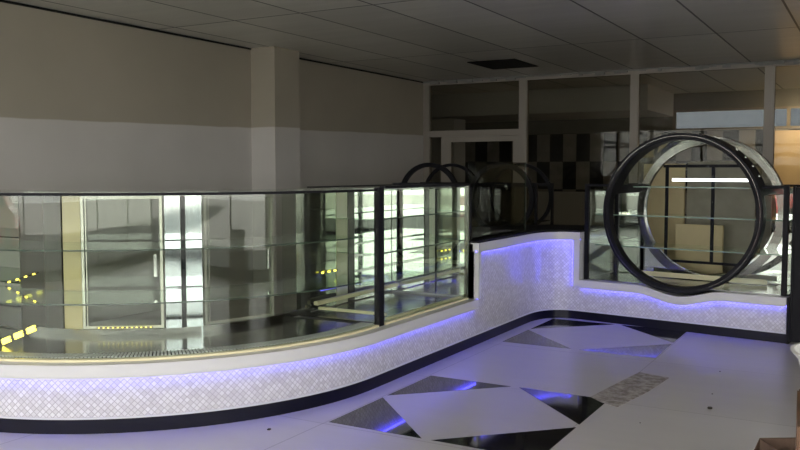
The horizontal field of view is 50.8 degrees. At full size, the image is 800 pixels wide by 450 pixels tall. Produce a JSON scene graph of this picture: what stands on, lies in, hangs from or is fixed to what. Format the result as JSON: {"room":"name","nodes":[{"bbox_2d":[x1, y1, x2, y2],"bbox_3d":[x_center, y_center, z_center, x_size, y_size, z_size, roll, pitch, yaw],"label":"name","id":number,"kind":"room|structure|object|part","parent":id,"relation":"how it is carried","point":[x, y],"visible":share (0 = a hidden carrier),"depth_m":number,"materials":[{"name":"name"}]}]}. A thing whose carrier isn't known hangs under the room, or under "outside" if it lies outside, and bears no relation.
{"room":"food shop","nodes":[
{"label":"food shop","id":0,"kind":"room"},
{"bbox_2d":[0,2,422,330],"bbox_3d":[-2.242,-0.633,9.887,0.200,3.000,10.400,2,4,30],"label":"wall","id":1,"kind":"structure","parent":0,"point":[86,104],"depth_m":8.93,"materials":[{"name":"paint"}]},
{"bbox_2d":[0,0,422,82],"bbox_3d":[-1.744,-2.161,10.450,0.012,0.021,8.640,2,4,30],"label":"trim","id":2,"kind":"structure","parent":1,"relation":"attached to","point":[3,1],"depth_m":8.98,"materials":[{"name":"black"}]},
{"bbox_2d":[423,62,799,269],"bbox_3d":[4.742,-0.762,11.890,9.950,3.000,0.104,2,4,30],"label":"window","id":3,"kind":"structure","parent":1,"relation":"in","point":[770,70],"depth_m":12.81,"materials":[{"name":"silver metal"}]},
{"bbox_2d":[441,135,518,224],"bbox_3d":[1.198,-0.473,13.896,1.608,1.968,0.120,2,4,30],"label":"door frame","id":4,"kind":"structure","parent":3,"relation":"attached to","point":[446,142],"depth_m":13.76,"materials":[{"name":"silver metal"}]},
{"bbox_3d":[1.827,-0.464,13.503,0.030,0.300,0.060,2,4,30],"label":"handle","id":5,"kind":"part","parent":4,"relation":"part of","materials":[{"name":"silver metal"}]},
{"bbox_2d":[423,59,799,83],"bbox_3d":[4.718,-2.223,11.715,9.989,0.058,0.060,2,4,30],"label":"trim","id":6,"kind":"structure","parent":1,"relation":"attached to","point":[795,61],"depth_m":12.50,"materials":[{"name":"white paint"}]},
{"bbox_2d":[251,46,299,282],"bbox_3d":[-1.546,-0.675,10.536,0.365,3.000,0.500,2,4,30],"label":"wall pillar","id":7,"kind":"structure","parent":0,"point":[275,93],"depth_m":10.35,"materials":[{"name":"paint"}]},
{"bbox_2d":[0,246,799,449],"bbox_3d":[0.479,1.135,7.295,12.700,0.203,21.000,2,4,30],"label":"floor","id":8,"kind":"structure","parent":0,"point":[754,396],"depth_m":5.47,"materials":[{"name":"tile"}]},
{"bbox_2d":[0,299,478,433],"bbox_3d":[-1.677,0.918,5.969,5.204,0.405,2.352,-1,4,-16],"label":"countertop","id":9,"kind":"structure","parent":8,"relation":"on","point":[167,394],"depth_m":4.99,"materials":[{"name":"white tile"}]},
{"bbox_2d":[0,187,383,362],"bbox_3d":[-2.210,0.245,5.645,4.190,0.980,1.706,0,4,1],"label":"display case","id":10,"kind":"object","parent":9,"relation":"on","point":[67,336],"visible":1,"depth_m":5.59,"materials":[{"name":"clear glass"}]},
{"bbox_2d":[0,196,21,327],"bbox_3d":[-3.251,0.223,6.139,1.500,0.930,0.006,2,4,30],"label":"mirror","id":11,"kind":"object","parent":10,"relation":"on","point":[10,263],"depth_m":5.81,"materials":[{"name":"clear glass"}]},
{"bbox_2d":[0,325,37,344],"bbox_3d":[-2.347,0.677,5.188,0.362,0.151,0.012,2,4,30],"label":"string lights","id":12,"kind":"object","parent":10,"relation":"attached to","point":[31,329],"visible":1,"depth_m":5.18,"materials":[{"name":"yellow"}]},
{"bbox_2d":[5,272,38,283],"bbox_3d":[-2.557,0.358,5.697,0.350,0.099,0.012,2,4,30],"label":"string","id":13,"kind":"object","parent":10,"relation":"attached to","point":[37,272],"visible":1,"depth_m":5.69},
{"bbox_3d":[-2.306,0.256,5.626,0.142,0.950,0.030,1,4,19],"label":"post","id":14,"kind":"part","parent":10,"relation":"part of","materials":[{"name":"grey"}]},
{"bbox_3d":[-2.170,0.258,5.588,0.132,0.950,0.010,1,4,12],"label":"panel","id":15,"kind":"part","parent":10,"relation":"part of","materials":[{"name":"beige wood"}]},
{"bbox_3d":[-1.838,0.248,5.589,0.528,0.880,0.034,0,4,-4],"label":"sliding door","id":16,"kind":"part","parent":10,"relation":"part of","materials":[{"name":"grey"}]},
{"bbox_2d":[97,327,152,327],"bbox_3d":[-1.817,0.677,5.570,0.365,0.006,0.012,0,4,-5],"label":"string","id":17,"kind":"object","parent":10,"relation":"attached to","point":[97,327],"visible":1,"depth_m":5.57,"materials":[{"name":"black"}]},
{"bbox_3d":[-1.621,0.268,5.591,0.020,0.150,0.026,0,4,-4],"label":"door handle","id":18,"kind":"part","parent":10,"relation":"part of","materials":[{"name":"silver metal"}]},
{"bbox_3d":[-1.553,0.693,5.876,1.918,0.039,0.472,-1,4,-21],"label":"sill","id":19,"kind":"part","parent":10,"relation":"part of","materials":[{"name":"metal"}]},
{"bbox_3d":[-2.249,-0.227,5.572,4.121,0.006,1.552,0,4,4],"label":"glass","id":20,"kind":"part","parent":10,"relation":"part of","materials":[{"name":"clear glass"}]},
{"bbox_2d":[0,276,359,303],"bbox_3d":[-2.273,0.422,5.654,3.957,0.008,1.384,0,4,4],"label":"glass shelf","id":21,"kind":"object","parent":10,"relation":"attached to","point":[12,292],"depth_m":5.42,"materials":[{"name":"clear glass"}]},
{"bbox_2d":[0,234,360,249],"bbox_3d":[-2.273,0.105,5.634,3.957,0.008,1.384,0,4,4],"label":"glass shelf","id":22,"kind":"object","parent":10,"relation":"attached to","point":[7,241],"depth_m":5.45,"materials":[{"name":"clear glass"}]},
{"bbox_3d":[-1.453,0.267,5.654,0.030,0.925,0.030,-1,4,-19],"label":"post","id":23,"kind":"part","parent":10,"relation":"part of","materials":[{"name":"black"}]},
{"bbox_2d":[0,322,372,357],"bbox_3d":[-1.792,0.737,5.332,3.346,0.007,0.916,-1,4,-8],"label":"grille","id":24,"kind":"object","parent":10,"relation":"attached to","point":[226,338],"depth_m":5.45,"materials":[{"name":"white"}]},
{"bbox_3d":[-2.223,-0.207,5.317,4.137,0.016,1.092,0,4,0],"label":"rail","id":25,"kind":"part","parent":10,"relation":"part of","materials":[{"name":"black"}]},
{"bbox_3d":[-1.125,0.228,5.901,0.560,0.880,0.034,-3,5,-43],"label":"sliding door","id":26,"kind":"part","parent":10,"relation":"part of","materials":[{"name":"grey"}]},
{"bbox_3d":[-0.945,0.239,6.050,0.020,0.150,0.026,-3,5,-43],"label":"door handle","id":27,"kind":"part","parent":10,"relation":"part of","materials":[{"name":"silver metal"}]},
{"bbox_3d":[-0.738,0.204,6.430,0.080,0.950,0.080,2,4,30],"label":"post","id":28,"kind":"part","parent":10,"relation":"part of","materials":[{"name":"metal"}]},
{"bbox_3d":[-0.146,0.225,5.938,0.045,0.979,0.070,2,4,30],"label":"post","id":29,"kind":"part","parent":10,"relation":"part of","materials":[{"name":"black metal"}]},
{"bbox_3d":[-1.609,1.048,5.728,5.146,0.011,1.754,-1,4,-16],"label":"kick trim","id":30,"kind":"part","parent":9,"relation":"part of","materials":[{"name":"white"}]},
{"bbox_2d":[300,183,469,324],"bbox_3d":[-0.088,0.167,6.781,0.780,0.987,1.415,2,4,30],"label":"display case","id":31,"kind":"object","parent":9,"relation":"on","point":[427,225],"visible":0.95,"depth_m":7.11,"materials":[{"name":"clear glass"}]},
{"bbox_2d":[310,193,335,310],"bbox_3d":[-0.616,0.189,6.634,0.010,0.935,0.385,2,4,30],"label":"mirror","id":32,"kind":"object","parent":31,"relation":"attached to","point":[321,204],"depth_m":6.63,"materials":[{"name":"clear glass"}]},
{"bbox_3d":[-0.476,0.173,6.879,0.010,0.935,0.160,2,4,30],"label":"panel","id":33,"kind":"part","parent":31,"relation":"part of","materials":[{"name":"beige"}]},
{"bbox_3d":[-0.408,0.166,6.992,0.015,0.935,0.095,2,4,30],"label":"post","id":34,"kind":"part","parent":31,"relation":"part of","materials":[{"name":"grey metal"}]},
{"bbox_2d":[354,191,391,299],"bbox_3d":[-0.230,0.145,7.310,0.010,0.935,0.625,2,4,30],"label":"mirror","id":35,"kind":"object","parent":31,"relation":"attached to","point":[363,201],"depth_m":7.21,"materials":[{"name":"clear glass"}]},
{"bbox_3d":[-0.093,-0.298,6.754,0.730,0.018,1.415,2,4,30],"label":"glass","id":36,"kind":"part","parent":31,"relation":"part of","materials":[{"name":"clear glass"}]},
{"bbox_2d":[323,210,442,219],"bbox_3d":[-0.102,-0.083,6.842,0.540,0.008,1.255,2,4,30],"label":"glass shelf","id":37,"kind":"object","parent":31,"relation":"attached to","point":[395,214],"depth_m":6.82,"materials":[{"name":"clear glass"}]},
{"bbox_2d":[316,239,449,254],"bbox_3d":[-0.102,0.172,6.858,0.540,0.008,1.255,2,4,30],"label":"glass shelf","id":38,"kind":"object","parent":31,"relation":"attached to","point":[395,245],"depth_m":6.78,"materials":[{"name":"clear glass"}]},
{"bbox_2d":[327,265,447,285],"bbox_3d":[-0.102,0.402,6.873,0.540,0.008,1.255,2,4,30],"label":"glass shelf","id":39,"kind":"object","parent":31,"relation":"attached to","point":[394,273],"depth_m":6.89,"materials":[{"name":"clear glass"}]},
{"bbox_3d":[-0.063,0.606,6.864,0.670,0.087,1.255,2,4,30],"label":"deck rail","id":40,"kind":"part","parent":31,"relation":"part of","materials":[{"name":"beige metal"}]},
{"bbox_3d":[-0.088,-0.316,6.750,0.780,0.018,1.415,2,4,30],"label":"frame","id":41,"kind":"part","parent":31,"relation":"part of","materials":[{"name":"black metal"}]},
{"bbox_2d":[392,188,464,295],"bbox_3d":[0.242,0.135,7.396,0.715,0.925,0.007,2,4,30],"label":"mirror","id":42,"kind":"object","parent":31,"relation":"on","point":[448,227],"depth_m":7.36,"materials":[{"name":"clear glass"}]},
{"bbox_3d":[0.572,0.149,7.203,0.040,0.969,0.028,2,4,30],"label":"post","id":43,"kind":"part","parent":31,"relation":"part of","materials":[{"name":"metal"}]},
{"bbox_2d":[401,162,553,225],"bbox_3d":[0.954,0.010,10.751,1.880,1.605,0.690,2,4,30],"label":"display case","id":44,"kind":"object","parent":8,"relation":"on","point":[533,195],"visible":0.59,"depth_m":10.51,"materials":[{"name":"black metal"}]},
{"bbox_3d":[1.097,-0.128,10.995,1.880,0.850,0.030,2,4,30],"label":"frame","id":45,"kind":"part","parent":44,"relation":"part of","materials":[{"name":"black"}]},
{"bbox_3d":[0.815,-0.097,10.501,1.880,0.850,0.030,2,4,30],"label":"frame","id":46,"kind":"part","parent":44,"relation":"part of","materials":[{"name":"black"}]},
{"bbox_2d":[471,218,545,222],"bbox_3d":[0.968,-0.074,10.772,1.820,0.010,0.450,2,4,30],"label":"glass shelf","id":47,"kind":"object","parent":44,"relation":"attached to","point":[472,219],"depth_m":10.58,"materials":[{"name":"clear glass"}]},
{"bbox_2d":[393,225,609,345],"bbox_3d":[1.110,0.512,8.416,1.291,0.903,2.549,2,4,30],"label":"countertop","id":48,"kind":"structure","parent":8,"relation":"on","point":[517,279],"depth_m":8.37,"materials":[{"name":"white tile"}]},
{"bbox_3d":[0.317,0.381,7.422,0.845,0.478,0.055,2,4,30],"label":"frame","id":49,"kind":"part","parent":48,"relation":"part of","materials":[{"name":"white"}]},
{"bbox_2d":[470,162,525,239],"bbox_3d":[0.919,-0.245,7.824,0.045,0.682,1.376,2,4,30],"label":"glass screen","id":50,"kind":"object","parent":48,"relation":"on","point":[525,162],"visible":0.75,"depth_m":8.39,"materials":[{"name":"grey"}]},
{"bbox_3d":[0.589,-0.096,7.247,0.040,0.455,0.033,2,4,30],"label":"corner post","id":51,"kind":"part","parent":50,"relation":"part of","materials":[{"name":"black metal"}]},
{"bbox_3d":[1.118,0.902,8.006,0.322,0.011,1.773,3,5,43],"label":"kick trim","id":52,"kind":"part","parent":48,"relation":"part of","materials":[{"name":"white"}]},
{"bbox_3d":[1.118,0.949,8.009,0.323,0.082,1.773,3,5,43],"label":"kick plate","id":53,"kind":"part","parent":48,"relation":"part of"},
{"bbox_3d":[1.818,0.380,8.551,0.070,0.479,0.145,3,5,38],"label":"frame","id":54,"kind":"part","parent":48,"relation":"part of","materials":[{"name":"white"}]},
{"bbox_2d":[644,164,685,259],"bbox_3d":[2.974,0.101,9.526,0.470,1.580,0.040,3,5,38],"label":"leaning board","id":55,"kind":"object","parent":8,"relation":"on","point":[656,199],"visible":0.44,"depth_m":9.47,"materials":[{"name":"brown wood"}]},
{"bbox_2d":[579,279,790,343],"bbox_3d":[2.853,0.772,8.243,1.970,0.405,0.895,3,5,38],"label":"countertop","id":56,"kind":"structure","parent":8,"relation":"on","point":[762,317],"depth_m":7.84,"materials":[{"name":"white tile"}]},
{"bbox_3d":[2.599,0.906,7.943,1.950,0.011,0.016,3,5,38],"label":"kick trim","id":57,"kind":"part","parent":56,"relation":"part of","materials":[{"name":"white"}]},
{"bbox_3d":[2.599,0.953,7.945,1.950,0.082,0.018,3,5,38],"label":"kick plate","id":58,"kind":"part","parent":56,"relation":"part of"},
{"bbox_2d":[584,133,799,295],"bbox_3d":[2.820,-0.127,8.168,1.916,1.490,0.883,3,5,38],"label":"display case","id":59,"kind":"object","parent":56,"relation":"on","point":[636,251],"visible":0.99,"depth_m":8.19,"materials":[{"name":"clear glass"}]},
{"bbox_3d":[1.889,0.067,8.511,0.043,0.966,0.040,3,5,38],"label":"corner post","id":60,"kind":"part","parent":59,"relation":"part of","materials":[{"name":"black metal"}]},
{"bbox_3d":[2.004,-0.397,8.390,0.250,0.024,0.030,3,5,38],"label":"rail","id":61,"kind":"part","parent":59,"relation":"part of","materials":[{"name":"black metal"}]},
{"bbox_3d":[2.336,0.031,9.081,0.043,0.966,0.040,3,5,38],"label":"corner post","id":62,"kind":"part","parent":59,"relation":"part of","materials":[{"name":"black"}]},
{"bbox_2d":[618,187,705,274],"bbox_3d":[2.723,0.060,8.784,0.945,0.922,0.008,3,5,38],"label":"mirror","id":63,"kind":"object","parent":59,"relation":"on","point":[636,229],"depth_m":8.88,"materials":[{"name":"grey mirror"}]},
{"bbox_2d":[600,241,790,254],"bbox_3d":[2.876,0.222,8.262,1.820,0.008,0.520,3,5,38],"label":"glass shelf","id":64,"kind":"object","parent":59,"relation":"attached to","point":[768,249],"depth_m":8.21,"materials":[{"name":"clear glass"}]},
{"bbox_2d":[600,212,791,220],"bbox_3d":[2.876,-0.087,8.242,1.820,0.008,0.520,3,5,38],"label":"glass shelf","id":65,"kind":"object","parent":59,"relation":"attached to","point":[779,216],"depth_m":8.23,"materials":[{"name":"clear glass"}]},
{"bbox_3d":[2.993,0.521,8.374,1.240,0.050,0.010,3,5,38],"label":"price rail","id":66,"kind":"part","parent":59,"relation":"part of","materials":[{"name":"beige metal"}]},
{"bbox_2d":[664,186,750,187],"bbox_3d":[2.904,-0.370,8.203,1.100,0.008,0.520,3,5,38],"label":"glass shelf","id":67,"kind":"object","parent":59,"relation":"attached to","point":[664,186],"depth_m":8.10,"materials":[{"name":"clear glass"}]},
{"bbox_3d":[3.107,-0.105,8.480,0.947,1.005,0.020,3,5,38],"label":"door frame","id":68,"kind":"part","parent":59,"relation":"part of","materials":[{"name":"black"}]},
{"bbox_3d":[2.861,-0.615,8.132,1.346,0.465,0.719,3,5,38],"label":"barrel glass","id":69,"kind":"part","parent":59,"relation":"part of","materials":[{"name":"clear glass"}]},
{"bbox_2d":[709,188,792,284],"bbox_3d":[3.456,0.096,8.212,0.875,0.922,0.008,3,5,38],"label":"mirror","id":70,"kind":"object","parent":59,"relation":"on","point":[765,267],"depth_m":8.12,"materials":[{"name":"grey mirror"}]},
{"bbox_3d":[3.277,-0.334,7.398,0.180,0.024,0.030,3,5,38],"label":"rail","id":71,"kind":"part","parent":59,"relation":"part of","materials":[{"name":"black metal"}]},
{"bbox_3d":[3.364,0.141,7.359,0.043,0.966,0.040,3,5,38],"label":"corner post","id":72,"kind":"part","parent":59,"relation":"part of","materials":[{"name":"black metal"}]},
{"bbox_3d":[3.629,0.810,7.653,0.019,0.405,0.870,3,5,38],"label":"panel","id":73,"kind":"part","parent":56,"relation":"part of","materials":[{"name":"black"}]},
{"bbox_2d":[675,224,723,274],"bbox_3d":[3.187,0.461,9.001,0.500,0.930,0.040,3,5,38],"label":"leaning board","id":74,"kind":"object","parent":8,"relation":"on","point":[687,234],"visible":0.51,"depth_m":8.96,"materials":[{"name":"beige wood"}]},
{"bbox_2d":[686,161,756,272],"bbox_3d":[3.466,0.116,9.142,0.720,1.600,0.040,3,5,38],"label":"leaning board","id":75,"kind":"object","parent":8,"relation":"on","point":[728,201],"visible":0.34,"depth_m":9.06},
{"bbox_2d":[754,437,795,449],"bbox_3d":[1.917,1.147,3.955,0.320,0.205,0.475,0,4,-2],"label":"cardboard box","id":76,"kind":"object","parent":8,"relation":"on","point":[788,443],"visible":1,"depth_m":4.10,"materials":[{"name":"brown cardboard"}]},
{"bbox_2d":[789,186,799,342],"bbox_3d":[3.573,0.348,7.152,0.468,1.350,0.040,3,5,38],"label":"screen","id":77,"kind":"object","parent":8,"relation":"on","point":[794,314],"visible":1,"depth_m":7.27,"materials":[{"name":"black"}]},
{"bbox_2d":[795,389,799,449],"bbox_3d":[1.584,0.973,2.797,0.500,0.700,0.500,2,4,25],"label":"base cabinet","id":78,"kind":"object","parent":8,"relation":"on","point":[797,445],"visible":1,"depth_m":2.77,"materials":[{"name":"brown wood"}]},
{"bbox_2d":[790,343,799,365],"bbox_3d":[1.549,0.523,2.759,0.500,0.200,0.500,2,4,30],"label":"plastic basin","id":79,"kind":"object","parent":78,"relation":"in","point":[795,348],"visible":1,"depth_m":2.85,"materials":[{"name":"white plastic"}]},
{"bbox_2d":[7,0,799,94],"bbox_3d":[0.566,-2.023,7.043,12.900,0.162,21.400,2,4,30],"label":"ceiling","id":80,"kind":"structure","parent":0,"point":[419,40],"depth_m":9.22,"materials":[{"name":"white paint"}]},
{"bbox_2d":[432,119,464,187],"bbox_3d":[0.952,-0.808,16.529,0.480,2.500,0.500,2,4,30],"label":"wall pier","id":81,"kind":"object","parent":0,"point":[458,148],"visible":0.29,"depth_m":16.32,"materials":[{"name":"white paint"}]},
{"bbox_2d":[432,84,673,122],"bbox_3d":[2.309,-2.366,16.923,5.750,0.439,2.099,2,4,30],"label":"wall","id":82,"kind":"structure","parent":0,"point":[603,102],"depth_m":15.78,"materials":[{"name":"white paint"}]},
{"bbox_2d":[465,88,799,248],"bbox_3d":[5.724,-1.049,16.385,12.700,3.000,0.200,2,4,30],"label":"wall","id":83,"kind":"structure","parent":0,"point":[570,161],"depth_m":17.21,"materials":[{"name":"tile"}]},
{"bbox_2d":[471,191,686,226],"bbox_3d":[3.365,-0.158,17.557,7.100,1.070,0.199,2,4,30],"label":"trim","id":84,"kind":"structure","parent":83,"relation":"attached to","point":[569,207],"depth_m":17.57,"materials":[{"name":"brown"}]},
{"bbox_2d":[672,106,799,130],"bbox_3d":[8.270,-1.930,14.795,6.760,0.400,0.100,2,4,30],"label":"window","id":85,"kind":"structure","parent":83,"relation":"in","point":[785,116],"depth_m":15.92,"materials":[{"name":"clear glass"}]},
{"bbox_2d":[773,130,799,197],"bbox_3d":[7.379,-1.098,15.265,1.120,1.240,0.060,2,4,30],"label":"wall panel","id":86,"kind":"object","parent":83,"relation":"attached to","point":[786,142],"visible":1,"depth_m":15.39,"materials":[{"name":"beige wood"}]}
]}

